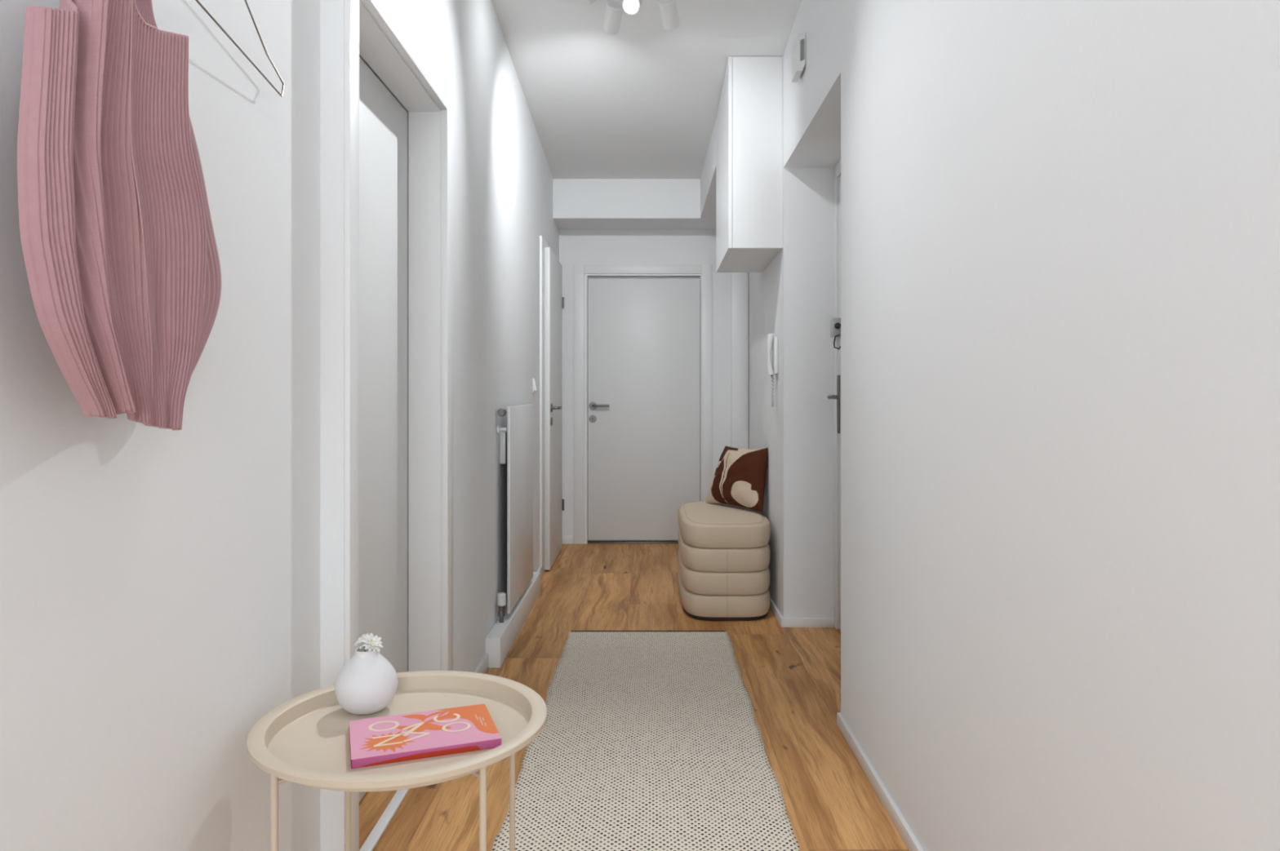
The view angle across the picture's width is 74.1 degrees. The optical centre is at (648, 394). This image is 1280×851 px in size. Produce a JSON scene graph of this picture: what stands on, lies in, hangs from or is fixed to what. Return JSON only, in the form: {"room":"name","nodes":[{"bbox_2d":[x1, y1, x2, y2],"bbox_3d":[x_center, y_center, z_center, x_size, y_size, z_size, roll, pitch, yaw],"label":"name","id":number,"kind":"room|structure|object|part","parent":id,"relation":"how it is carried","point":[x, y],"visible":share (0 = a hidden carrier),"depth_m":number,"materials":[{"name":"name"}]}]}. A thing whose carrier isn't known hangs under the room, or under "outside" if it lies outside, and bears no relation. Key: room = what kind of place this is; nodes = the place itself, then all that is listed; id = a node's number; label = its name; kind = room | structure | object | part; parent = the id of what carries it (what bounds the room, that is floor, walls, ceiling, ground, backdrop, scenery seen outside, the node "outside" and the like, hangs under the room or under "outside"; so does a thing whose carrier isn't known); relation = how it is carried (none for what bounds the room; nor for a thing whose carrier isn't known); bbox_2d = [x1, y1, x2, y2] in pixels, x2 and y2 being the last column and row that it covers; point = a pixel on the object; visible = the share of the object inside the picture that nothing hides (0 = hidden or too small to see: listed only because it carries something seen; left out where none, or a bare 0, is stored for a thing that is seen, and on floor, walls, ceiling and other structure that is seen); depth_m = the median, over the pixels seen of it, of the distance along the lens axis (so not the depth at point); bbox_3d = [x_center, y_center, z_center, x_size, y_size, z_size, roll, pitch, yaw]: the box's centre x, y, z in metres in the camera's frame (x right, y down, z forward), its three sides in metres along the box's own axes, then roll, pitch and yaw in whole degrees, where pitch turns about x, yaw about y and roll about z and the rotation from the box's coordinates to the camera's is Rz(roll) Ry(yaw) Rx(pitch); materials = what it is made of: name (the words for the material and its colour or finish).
{"room":"apartment hallway","nodes":[
{"label":"apartment hallway","id":0,"kind":"room"},
{"bbox_2d":[0,0,559,850],"bbox_3d":[-0.855,-0.365,1.940,0.390,2.950,8.680,0,0,0],"label":"wall","id":1,"kind":"structure","parent":0,"point":[163,592],"depth_m":1.47,"materials":[{"name":"paint"}]},
{"bbox_2d":[344,0,453,850],"bbox_3d":[-0.759,0.060,2.330,0.222,2.100,0.976,0,0,0],"label":"door","id":2,"kind":"structure","parent":1,"relation":"in","point":[398,160],"depth_m":2.59,"materials":[{"name":"laminate"}]},
{"bbox_2d":[473,566,542,674],"bbox_3d":[-0.653,1.080,4.560,0.014,0.060,3.440,0,0,0],"label":"baseboard","id":3,"kind":"structure","parent":1,"relation":"attached to","point":[482,667],"depth_m":3.34,"materials":[{"name":"paint"}]},
{"bbox_2d":[496,404,533,623],"bbox_3d":[-0.630,0.521,4.043,0.057,0.933,0.794,0,0,0],"label":"radiator","id":4,"kind":"object","parent":1,"relation":"attached to","point":[519,429],"visible":1,"depth_m":3.92,"materials":[{"name":"metal"}]},
{"bbox_3d":[-0.634,0.889,3.665,0.037,0.052,0.037,0,0,0],"label":"thermostat knob","id":5,"kind":"part","parent":4,"relation":"part of","materials":[{"name":"white plastic"}]},
{"bbox_3d":[-0.609,0.507,4.070,0.014,0.905,0.740,0,0,0],"label":"panel","id":6,"kind":"part","parent":4,"relation":"part of","materials":[{"name":"metal"}]},
{"bbox_2d":[532,378,537,392],"bbox_3d":[-0.649,-0.050,4.870,0.022,0.080,0.080,0,0,0],"label":"light switch","id":7,"kind":"object","parent":1,"relation":"attached to","point":[535,388],"visible":1,"depth_m":4.84,"materials":[{"name":"white plastic"}]},
{"bbox_3d":[-0.655,-0.050,4.870,0.009,0.080,0.080,0,0,0],"label":"plate","id":8,"kind":"part","parent":7,"relation":"part of","materials":[{"name":"white plastic"}]},
{"bbox_2d":[539,235,564,575],"bbox_3d":[-0.628,0.072,5.638,0.144,2.075,0.965,0,0,0],"label":"door","id":9,"kind":"structure","parent":1,"relation":"in","point":[551,299],"depth_m":5.28,"materials":[{"name":"laminate"}]},
{"bbox_3d":[-0.660,0.072,5.638,0.029,2.075,0.965,0,0,0],"label":"casing","id":10,"kind":"part","parent":9,"relation":"part of","materials":[{"name":"laminate"}]},
{"bbox_3d":[-0.584,0.088,5.385,0.057,0.052,0.151,0,0,0],"label":"handle","id":11,"kind":"part","parent":9,"relation":"part of","materials":[{"name":"metal"}]},
{"bbox_2d":[359,543,908,850],"bbox_3d":[0.100,1.160,1.950,2.600,0.100,8.900,0,0,0],"label":"floor","id":12,"kind":"structure","parent":0,"point":[791,677],"depth_m":3.13,"materials":[{"name":"brown wood"}]},
{"bbox_2d":[246,671,546,850],"bbox_3d":[-0.430,0.839,1.492,0.500,0.542,0.500,0,0,0],"label":"tray table","id":13,"kind":"object","parent":12,"relation":"on","point":[304,740],"visible":0.82,"depth_m":1.47,"materials":[{"name":"metal"}]},
{"bbox_3d":[-0.579,0.840,1.314,0.011,0.533,0.011,0,0,0],"label":"leg","id":14,"kind":"part","parent":13,"relation":"part of","materials":[{"name":"beige metal"}]},
{"bbox_3d":[-0.589,0.840,1.662,0.011,0.533,0.011,0,0,0],"label":"leg","id":15,"kind":"part","parent":13,"relation":"part of","materials":[{"name":"beige metal"}]},
{"bbox_2d":[334,646,398,715],"bbox_3d":[-0.532,0.539,1.602,0.114,0.116,0.114,0,0,0],"label":"bud vase","id":16,"kind":"object","parent":13,"relation":"on","point":[368,682],"visible":0.9,"depth_m":1.56,"materials":[{"name":"ceramic"}]},
{"bbox_2d":[353,632,372,652],"bbox_3d":[-0.539,0.478,1.604,0.033,0.048,0.039,0,0,-27],"label":"flower","id":17,"kind":"object","parent":16,"relation":"in","point":[358,644],"visible":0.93,"depth_m":1.60,"materials":[{"name":"white plant"}]},
{"bbox_2d":[360,633,382,653],"bbox_3d":[-0.521,0.478,1.598,0.038,0.050,0.040,0,0,0],"label":"flower","id":18,"kind":"object","parent":16,"relation":"in","point":[375,642],"visible":1,"depth_m":1.59,"materials":[{"name":"white plant"}]},
{"bbox_2d":[246,671,546,792],"bbox_3d":[-0.430,0.584,1.492,0.500,0.032,0.500,0,0,0],"label":"tray","id":19,"kind":"object","parent":13,"relation":"on","point":[304,740],"depth_m":1.47,"materials":[{"name":"beige metal"}]},
{"bbox_2d":[349,704,501,768],"bbox_3d":[-0.390,0.590,1.472,0.240,0.016,0.170,0,0,-20],"label":"book","id":20,"kind":"object","parent":13,"relation":"on","point":[384,740],"visible":1,"depth_m":1.45,"materials":[{"name":"paper"}]},
{"bbox_3d":[-0.260,0.840,1.333,0.013,0.533,0.013,0,0,0],"label":"leg","id":21,"kind":"part","parent":13,"relation":"part of","materials":[{"name":"beige metal"}]},
{"bbox_3d":[-0.266,0.840,1.656,0.011,0.533,0.011,0,0,0],"label":"leg","id":22,"kind":"part","parent":13,"relation":"part of","materials":[{"name":"beige metal"}]},
{"bbox_2d":[484,572,540,668],"bbox_3d":[-0.629,1.049,4.065,0.062,0.122,1.270,0,0,0],"label":"plinth","id":23,"kind":"object","parent":12,"relation":"on","point":[499,642],"visible":0.76,"depth_m":3.70,"materials":[{"name":"paint"}]},
{"bbox_2d":[491,631,799,850],"bbox_3d":[-0.004,1.105,2.849,0.763,0.008,2.203,0,0,0],"label":"runner rug","id":24,"kind":"object","parent":12,"relation":"on","point":[648,740],"visible":0.99,"depth_m":2.57,"materials":[{"name":"beige fabric"}]},
{"bbox_2d":[677,501,770,621],"bbox_3d":[0.396,0.870,4.599,0.462,0.480,0.952,0,0,0],"label":"pouf","id":25,"kind":"object","parent":12,"relation":"on","point":[724,554],"visible":0.98,"depth_m":4.14,"materials":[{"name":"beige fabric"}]},
{"bbox_2d":[705,446,768,512],"bbox_3d":[0.512,0.457,4.712,0.189,0.340,0.490,0,0,-33],"label":"cushion","id":26,"kind":"object","parent":25,"relation":"on","point":[739,479],"visible":1,"depth_m":4.60,"materials":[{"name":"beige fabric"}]},
{"bbox_2d":[559,229,731,543],"bbox_3d":[0.125,-0.365,6.340,2.350,2.950,0.120,0,0,0],"label":"wall","id":27,"kind":"structure","parent":0,"point":[576,246],"depth_m":6.28,"materials":[{"name":"paint"}]},
{"bbox_2d":[562,536,573,544],"bbox_3d":[-0.601,1.080,6.273,0.090,0.060,0.014,0,0,0],"label":"baseboard","id":28,"kind":"structure","parent":27,"relation":"attached to","point":[566,540],"depth_m":6.27,"materials":[{"name":"paint"}]},
{"bbox_2d":[573,264,712,544],"bbox_3d":[-0.039,0.076,6.312,1.026,2.068,0.155,0,0,0],"label":"door","id":29,"kind":"structure","parent":27,"relation":"in","point":[637,327],"depth_m":6.29,"materials":[{"name":"laminate"}]},
{"bbox_3d":[-0.363,0.088,6.263,0.153,0.056,0.057,0,0,0],"label":"handle","id":30,"kind":"part","parent":29,"relation":"part of","materials":[{"name":"metal"}]},
{"bbox_2d":[731,272,748,448],"bbox_3d":[0.676,-0.055,6.265,0.124,2.330,0.030,0,0,0],"label":"mirror","id":31,"kind":"object","parent":27,"relation":"attached to","point":[740,281],"visible":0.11,"depth_m":6.25,"materials":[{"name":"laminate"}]},
{"bbox_2d":[491,0,801,178],"bbox_3d":[0.100,-1.723,1.950,2.600,0.533,8.900,0,0,0],"label":"ceiling","id":32,"kind":"structure","parent":0,"point":[641,100],"depth_m":4.24,"materials":[{"name":"paint"}]},
{"bbox_2d":[588,0,679,34],"bbox_3d":[-0.064,-1.577,3.371,0.323,0.222,0.313,0,0,21],"label":"ceiling spotlight","id":33,"kind":"object","parent":32,"relation":"attached to","point":[668,8],"visible":1,"depth_m":3.39,"materials":[{"name":"white plastic"}]},
{"bbox_3d":[-0.064,-1.516,3.293,0.054,0.044,0.033,0,0,0],"label":"bulb","id":34,"kind":"part","parent":33,"relation":"part of","materials":[{"name":"white glass"}]},
{"bbox_2d":[553,119,715,229],"bbox_3d":[0.245,-1.555,5.550,1.910,0.670,1.500,0,0,0],"label":"bulkhead","id":35,"kind":"object","parent":32,"relation":"attached to","point":[578,203],"visible":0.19,"depth_m":5.88,"materials":[{"name":"paint"}]},
{"bbox_2d":[748,0,1279,850],"bbox_3d":[0.973,-0.365,1.940,0.655,2.950,8.680,0,0,0],"label":"wall","id":36,"kind":"structure","parent":0,"point":[1060,219],"depth_m":1.41,"materials":[{"name":"paint"}]},
{"bbox_2d":[715,56,782,272],"bbox_3d":[0.514,-1.152,4.428,0.260,0.930,0.737,0,0,0],"label":"upper cabinet","id":37,"kind":"object","parent":36,"relation":"attached to","point":[749,117],"visible":1,"depth_m":4.06,"materials":[{"name":"white wood"}]},
{"bbox_3d":[0.393,-1.152,4.428,0.018,0.930,0.737,0,0,0],"label":"door","id":38,"kind":"part","parent":37,"relation":"part of","materials":[{"name":"white wood"}]},
{"bbox_2d":[766,333,777,406],"bbox_3d":[0.618,-0.119,4.242,0.053,0.362,0.085,0,0,0],"label":"phone","id":39,"kind":"object","parent":36,"relation":"attached to","point":[772,342],"visible":1,"depth_m":4.21,"materials":[{"name":"white plastic"}]},
{"bbox_3d":[0.621,-0.017,4.235,0.013,0.159,0.037,0,0,0],"label":"cord","id":40,"kind":"part","parent":39,"relation":"part of","materials":[{"name":"grey plastic"}]},
{"bbox_2d":[791,32,805,82],"bbox_3d":[0.626,-1.402,3.534,0.036,0.156,0.131,0,0,0],"label":"box","id":41,"kind":"object","parent":36,"relation":"attached to","point":[798,51],"visible":1,"depth_m":3.47,"materials":[{"name":"white plastic"}]},
{"bbox_2d":[800,39,804,61],"bbox_3d":[0.630,-1.409,3.470,0.016,0.091,0.002,0,0,0],"label":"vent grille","id":42,"kind":"object","parent":41,"relation":"attached to","point":[802,41],"depth_m":3.47,"materials":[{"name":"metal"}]},
{"bbox_2d":[769,596,834,627],"bbox_3d":[0.758,1.089,4.678,0.253,0.042,1.303,0,0,0],"label":"baseboard","id":43,"kind":"structure","parent":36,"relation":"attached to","point":[784,623],"depth_m":4.03,"materials":[{"name":"paint"}]},
{"bbox_2d":[827,160,840,630],"bbox_3d":[0.895,0.015,3.440,0.120,2.190,1.200,0,0,0],"label":"door","id":44,"kind":"structure","parent":36,"relation":"in","point":[835,323],"depth_m":3.99,"materials":[{"name":"laminate"}]},
{"bbox_3d":[0.862,0.014,3.912,0.053,0.020,0.124,0,0,0],"label":"handle","id":45,"kind":"part","parent":44,"relation":"part of","materials":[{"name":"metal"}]},
{"bbox_3d":[0.920,0.015,3.440,0.070,2.190,1.200,0,0,0],"label":"casing","id":46,"kind":"part","parent":44,"relation":"part of","materials":[{"name":"laminate"}]},
{"bbox_3d":[0.889,0.049,3.963,0.007,0.273,0.037,0,0,0],"label":"handle plate","id":47,"kind":"part","parent":44,"relation":"part of","materials":[{"name":"metal"}]},
{"bbox_2d":[836,712,924,850],"bbox_3d":[0.638,1.089,0.221,0.013,0.042,5.242,0,0,0],"label":"baseboard","id":48,"kind":"structure","parent":36,"relation":"attached to","point":[911,842],"depth_m":2.32,"materials":[{"name":"paint"}]},
{"bbox_3d":[-0.686,-0.853,1.411,0.050,0.028,0.028,0,0,0],"label":"wall hook","id":49,"kind":"object","parent":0,"visible":0},
{"bbox_2d":[195,0,284,97],"bbox_3d":[-0.676,-0.716,1.391,0.016,0.315,0.424,0,0,-3],"label":"wire hanger","id":50,"kind":"object","parent":49,"relation":"hanging from","point":[197,1],"visible":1,"depth_m":1.46,"materials":[{"name":"metal"}]},
{"bbox_2d":[17,0,221,430],"bbox_3d":[-0.650,-0.280,1.099,0.093,0.657,0.509,0,0,-7],"label":"dress","id":51,"kind":"object","parent":50,"relation":"hanging from","point":[119,247],"visible":1,"depth_m":0.98,"materials":[{"name":"pink fabric"}]},
{"bbox_3d":[-0.687,-0.300,1.150,0.036,0.618,0.403,0,0,-1],"label":"panel","id":52,"kind":"part","parent":51,"relation":"part of","materials":[{"name":"pink fabric"}]}
]}

